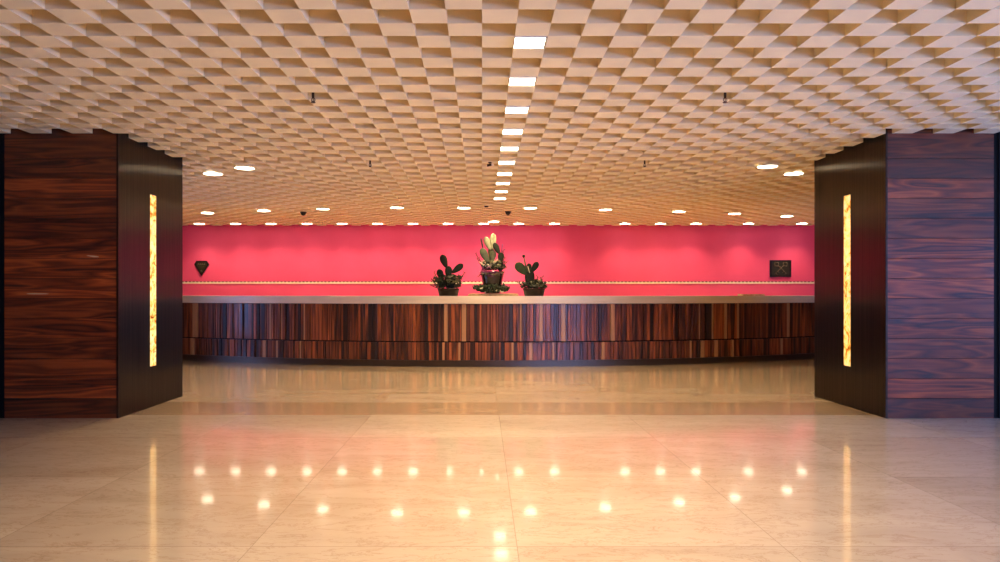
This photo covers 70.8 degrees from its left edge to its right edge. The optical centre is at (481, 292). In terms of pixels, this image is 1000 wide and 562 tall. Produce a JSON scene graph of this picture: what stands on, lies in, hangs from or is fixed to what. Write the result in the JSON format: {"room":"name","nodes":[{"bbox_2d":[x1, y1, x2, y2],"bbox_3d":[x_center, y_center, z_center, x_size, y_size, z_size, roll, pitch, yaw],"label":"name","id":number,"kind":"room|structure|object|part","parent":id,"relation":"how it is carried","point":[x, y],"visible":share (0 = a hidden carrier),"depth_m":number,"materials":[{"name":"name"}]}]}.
{"room":"hotel lobby","nodes":[
{"label":"hotel lobby","id":0,"kind":"room"},
{"bbox_2d":[183,225,813,295],"bbox_3d":[0.200,-0.263,17.415,18.800,3.125,0.250,0,0,0],"label":"wall","id":1,"kind":"structure","parent":0,"point":[242,253],"depth_m":17.29,"materials":[{"name":"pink paint"}]},
{"bbox_2d":[194,261,208,275],"bbox_3d":[-6.889,-0.603,17.270,0.358,0.374,0.039,0,0,0],"label":"plaque","id":2,"kind":"object","parent":1,"relation":"attached to","point":[201,266],"visible":1,"depth_m":17.25,"materials":[{"name":"brown metal"}]},
{"bbox_2d":[183,282,813,283],"bbox_3d":[0.200,-0.253,17.283,18.400,0.052,0.014,0,0,0],"label":"trim","id":3,"kind":"structure","parent":1,"relation":"attached to","point":[183,282],"depth_m":17.28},
{"bbox_2d":[183,281,813,281],"bbox_3d":[0.158,-0.277,17.281,18.315,0.020,0.018,0,0,0],"label":"trim","id":4,"kind":"structure","parent":1,"relation":"attached to","point":[183,281],"depth_m":17.27,"materials":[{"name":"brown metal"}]},
{"bbox_2d":[770,260,790,276],"bbox_3d":[7.334,-0.600,17.265,0.524,0.416,0.051,0,0,0],"label":"plaque","id":5,"kind":"object","parent":1,"relation":"attached to","point":[778,268],"visible":1,"depth_m":17.25,"materials":[{"name":"brown wood"}]},
{"bbox_2d":[0,0,999,225],"bbox_3d":[0.200,-1.815,5.695,18.800,0.320,23.790,0,0,0],"label":"ceiling","id":6,"kind":"structure","parent":0,"point":[419,90],"depth_m":5.98,"materials":[{"name":"paint"}]},
{"bbox_2d":[202,169,222,175],"bbox_3d":[-3.720,-1.733,9.720,0.274,0.180,0.274,0,0,0],"label":"round ceiling light","id":7,"kind":"object","parent":6,"relation":"attached to","point":[207,171],"visible":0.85,"depth_m":9.67,"materials":[{"name":"white plastic"}]},
{"bbox_2d":[234,166,255,169],"bbox_3d":[-3.130,-1.733,9.270,0.274,0.180,0.274,0,0,0],"label":"round ceiling light","id":8,"kind":"object","parent":6,"relation":"attached to","point":[235,167],"visible":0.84,"depth_m":9.23,"materials":[{"name":"white ceramic"}]},
{"bbox_2d":[257,209,269,211],"bbox_3d":[-4.377,-1.733,14.103,0.274,0.180,0.274,0,0,0],"label":"round ceiling light","id":9,"kind":"object","parent":6,"relation":"attached to","point":[260,210],"visible":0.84,"depth_m":14.01,"materials":[{"name":"white ceramic"}]},
{"bbox_2d":[311,92,315,102],"bbox_3d":[-1.410,-1.707,5.870,0.052,0.236,0.052,0,0,0],"label":"sprinkler","id":10,"kind":"object","parent":6,"relation":"attached to","point":[313,98],"visible":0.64,"depth_m":5.86,"materials":[{"name":"brown metal"}]},
{"bbox_2d":[494,197,505,199],"bbox_3d":[0.313,-1.734,12.283,0.208,0.178,0.208,0,0,0],"label":"square ceiling light","id":11,"kind":"object","parent":6,"relation":"attached to","point":[495,198],"visible":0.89,"depth_m":12.26,"materials":[{"name":"white glass"}]},
{"bbox_2d":[495,190,507,192],"bbox_3d":[0.313,-1.734,11.433,0.208,0.178,0.208,0,0,0],"label":"square ceiling light","id":12,"kind":"object","parent":6,"relation":"attached to","point":[496,191],"visible":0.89,"depth_m":11.41,"materials":[{"name":"white ceramic"}]},
{"bbox_2d":[496,182,509,184],"bbox_3d":[0.313,-1.734,10.583,0.208,0.178,0.208,0,0,0],"label":"square ceiling light","id":13,"kind":"object","parent":6,"relation":"attached to","point":[497,183],"visible":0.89,"depth_m":10.58,"materials":[{"name":"white ceramic"}]},
{"bbox_2d":[497,172,511,174],"bbox_3d":[0.313,-1.734,9.733,0.208,0.178,0.208,0,0,0],"label":"square ceiling light","id":14,"kind":"object","parent":6,"relation":"attached to","point":[498,173],"visible":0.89,"depth_m":9.70,"materials":[{"name":"white ceramic"}]},
{"bbox_2d":[498,160,514,163],"bbox_3d":[0.313,-1.734,8.883,0.208,0.178,0.208,0,0,0],"label":"square ceiling light","id":15,"kind":"object","parent":6,"relation":"attached to","point":[500,161],"visible":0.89,"depth_m":8.88,"materials":[{"name":"white ceramic"}]},
{"bbox_2d":[500,146,518,150],"bbox_3d":[0.313,-1.734,8.033,0.208,0.178,0.208,0,0,0],"label":"square ceiling light","id":16,"kind":"object","parent":6,"relation":"attached to","point":[502,148],"visible":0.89,"depth_m":8.02,"materials":[{"name":"white plastic"}]},
{"bbox_2d":[502,129,522,133],"bbox_3d":[0.313,-1.734,7.183,0.208,0.178,0.208,0,0,0],"label":"square ceiling light","id":17,"kind":"object","parent":6,"relation":"attached to","point":[504,131],"visible":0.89,"depth_m":7.17,"materials":[{"name":"white ceramic"}]},
{"bbox_2d":[505,106,528,112],"bbox_3d":[0.313,-1.734,6.333,0.208,0.178,0.208,0,0,0],"label":"square ceiling light","id":18,"kind":"object","parent":6,"relation":"attached to","point":[508,109],"visible":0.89,"depth_m":6.31,"materials":[{"name":"white ceramic"}]},
{"bbox_2d":[508,77,535,85],"bbox_3d":[0.313,-1.734,5.483,0.208,0.178,0.208,0,0,0],"label":"square ceiling light","id":19,"kind":"object","parent":6,"relation":"attached to","point":[513,81],"visible":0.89,"depth_m":5.48,"materials":[{"name":"white ceramic"}]},
{"bbox_2d":[513,36,546,48],"bbox_3d":[0.313,-1.734,4.633,0.208,0.178,0.208,0,0,0],"label":"square ceiling light","id":20,"kind":"object","parent":6,"relation":"attached to","point":[520,42],"visible":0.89,"depth_m":4.62,"materials":[{"name":"white ceramic"}]},
{"bbox_2d":[672,210,685,212],"bbox_3d":[3.995,-1.733,14.258,0.274,0.180,0.274,0,0,0],"label":"round ceiling light","id":21,"kind":"object","parent":6,"relation":"attached to","point":[673,211],"visible":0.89,"depth_m":14.18,"materials":[{"name":"white ceramic"}]},
{"bbox_2d":[723,92,727,102],"bbox_3d":[2.030,-1.707,5.870,0.052,0.236,0.052,0,0,0],"label":"sprinkler","id":22,"kind":"object","parent":6,"relation":"attached to","point":[725,98],"visible":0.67,"depth_m":5.86,"materials":[{"name":"brown metal"}]},
{"bbox_2d":[756,164,778,168],"bbox_3d":[3.720,-1.733,9.160,0.274,0.180,0.274,0,0,0],"label":"round ceiling light","id":23,"kind":"object","parent":6,"relation":"attached to","point":[760,166],"visible":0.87,"depth_m":9.14,"materials":[{"name":"white ceramic"}]},
{"bbox_2d":[783,169,804,175],"bbox_3d":[4.310,-1.733,9.720,0.274,0.180,0.274,0,0,0],"label":"round ceiling light","id":24,"kind":"object","parent":6,"relation":"attached to","point":[798,172],"visible":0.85,"depth_m":9.67,"materials":[{"name":"white ceramic"}]},
{"bbox_2d":[0,359,999,561],"bbox_3d":[0.200,1.375,5.695,18.800,0.150,23.790,0,0,0],"label":"floor","id":25,"kind":"structure","parent":0,"point":[739,461],"depth_m":5.12,"materials":[{"name":"stone"}]},
{"bbox_2d":[0,129,182,417],"bbox_3d":[-4.608,-0.263,8.069,1.684,3.125,1.562,0,0,0],"label":"pillar","id":26,"kind":"structure","parent":25,"relation":"on","point":[91,224],"depth_m":7.29,"materials":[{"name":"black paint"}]},
{"bbox_3d":[-3.781,-0.263,7.303,0.022,3.125,0.032,0,0,0],"label":"corner trim","id":27,"kind":"part","parent":26,"relation":"part of","materials":[{"name":"brown metal"}]},
{"bbox_3d":[-3.777,-0.263,8.085,0.014,3.125,1.530,0,0,0],"label":"bronze panel","id":28,"kind":"part","parent":26,"relation":"part of","materials":[{"name":"brown metal"}]},
{"bbox_2d":[183,296,813,366],"bbox_3d":[0.100,0.677,13.684,15.212,1.246,2.739,0,0,0],"label":"reception desk","id":29,"kind":"object","parent":25,"relation":"on","point":[410,331],"depth_m":12.62,"materials":[{"name":"brown wood"}]},
{"bbox_2d":[430,255,465,295],"bbox_3d":[-0.612,-0.317,12.620,0.645,0.742,0.392,0,0,0],"label":"potted cactus","id":30,"kind":"object","parent":29,"relation":"on","point":[447,286],"visible":0.99,"depth_m":12.57,"materials":[{"name":"green plant"}]},
{"bbox_3d":[-0.601,-0.013,12.620,0.392,0.135,0.392,0,0,0],"label":"pot","id":31,"kind":"part","parent":30,"relation":"part of","materials":[{"name":"brown ceramic"}]},
{"bbox_2d":[468,293,517,295],"bbox_3d":[0.199,0.029,12.645,0.897,0.049,0.350,0,0,0],"label":"tray","id":32,"kind":"object","parent":29,"relation":"on","point":[471,294],"visible":0.98,"depth_m":12.47,"materials":[{"name":"beige wood"}]},
{"bbox_2d":[472,233,509,292],"bbox_3d":[0.163,-0.533,12.598,0.677,1.074,0.493,0,0,0],"label":"potted cactus","id":33,"kind":"object","parent":32,"relation":"on","point":[491,280],"visible":1,"depth_m":12.51,"materials":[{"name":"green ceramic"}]},
{"bbox_2d":[480,271,504,292],"bbox_3d":[0.185,-0.192,12.620,0.449,0.392,0.449,0,0,0],"label":"pot","id":34,"kind":"object","parent":33,"relation":"attached to","point":[491,280],"depth_m":12.44,"materials":[{"name":"brown ceramic"}]},
{"bbox_3d":[0.105,0.522,13.449,15.185,0.656,2.224,0,0,0],"label":"slat panel","id":35,"kind":"part","parent":29,"relation":"part of","materials":[{"name":"brown wood"}]},
{"bbox_3d":[0.109,1.028,13.453,15.174,0.312,2.232,0,0,0],"label":"slat panel","id":36,"kind":"part","parent":29,"relation":"part of","materials":[{"name":"brown wood"}]},
{"bbox_2d":[183,296,813,303],"bbox_3d":[0.100,0.121,13.684,15.212,0.134,2.739,0,0,0],"label":"countertop","id":37,"kind":"structure","parent":29,"relation":"on","point":[186,299],"depth_m":12.56,"materials":[{"name":"stone"}]},
{"bbox_2d":[515,255,546,295],"bbox_3d":[0.881,-0.318,12.620,0.590,0.744,0.400,0,0,0],"label":"potted cactus","id":38,"kind":"object","parent":29,"relation":"on","point":[534,288],"visible":1,"depth_m":12.60,"materials":[{"name":"green plant"}]},
{"bbox_3d":[0.933,-0.013,12.620,0.400,0.135,0.400,0,0,0],"label":"pot","id":39,"kind":"part","parent":38,"relation":"part of","materials":[{"name":"brown ceramic"}]},
{"bbox_2d":[738,294,764,295],"bbox_3d":[5.210,0.037,13.616,0.420,0.034,0.280,0,0,0],"label":"desk tray","id":40,"kind":"object","parent":29,"relation":"on","point":[738,294],"visible":1,"depth_m":13.48,"materials":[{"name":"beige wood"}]},
{"bbox_2d":[814,129,999,417],"bbox_3d":[5.016,-0.263,8.069,1.669,3.125,1.562,0,0,0],"label":"pillar","id":41,"kind":"structure","parent":25,"relation":"on","point":[907,225],"depth_m":7.29,"materials":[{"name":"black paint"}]},
{"bbox_3d":[4.192,-0.263,8.085,0.014,3.125,1.530,0,0,0],"label":"bronze panel","id":42,"kind":"part","parent":41,"relation":"part of","materials":[{"name":"brown metal"}]},
{"bbox_3d":[4.196,-0.263,7.303,0.022,3.125,0.032,0,0,0],"label":"corner trim","id":43,"kind":"part","parent":41,"relation":"part of","materials":[{"name":"brown metal"}]},
{"bbox_3d":[5.605,-0.263,7.304,0.490,3.125,0.030,0,0,0],"label":"bronze panel","id":44,"kind":"part","parent":41,"relation":"part of","materials":[{"name":"black paint"}]}
]}

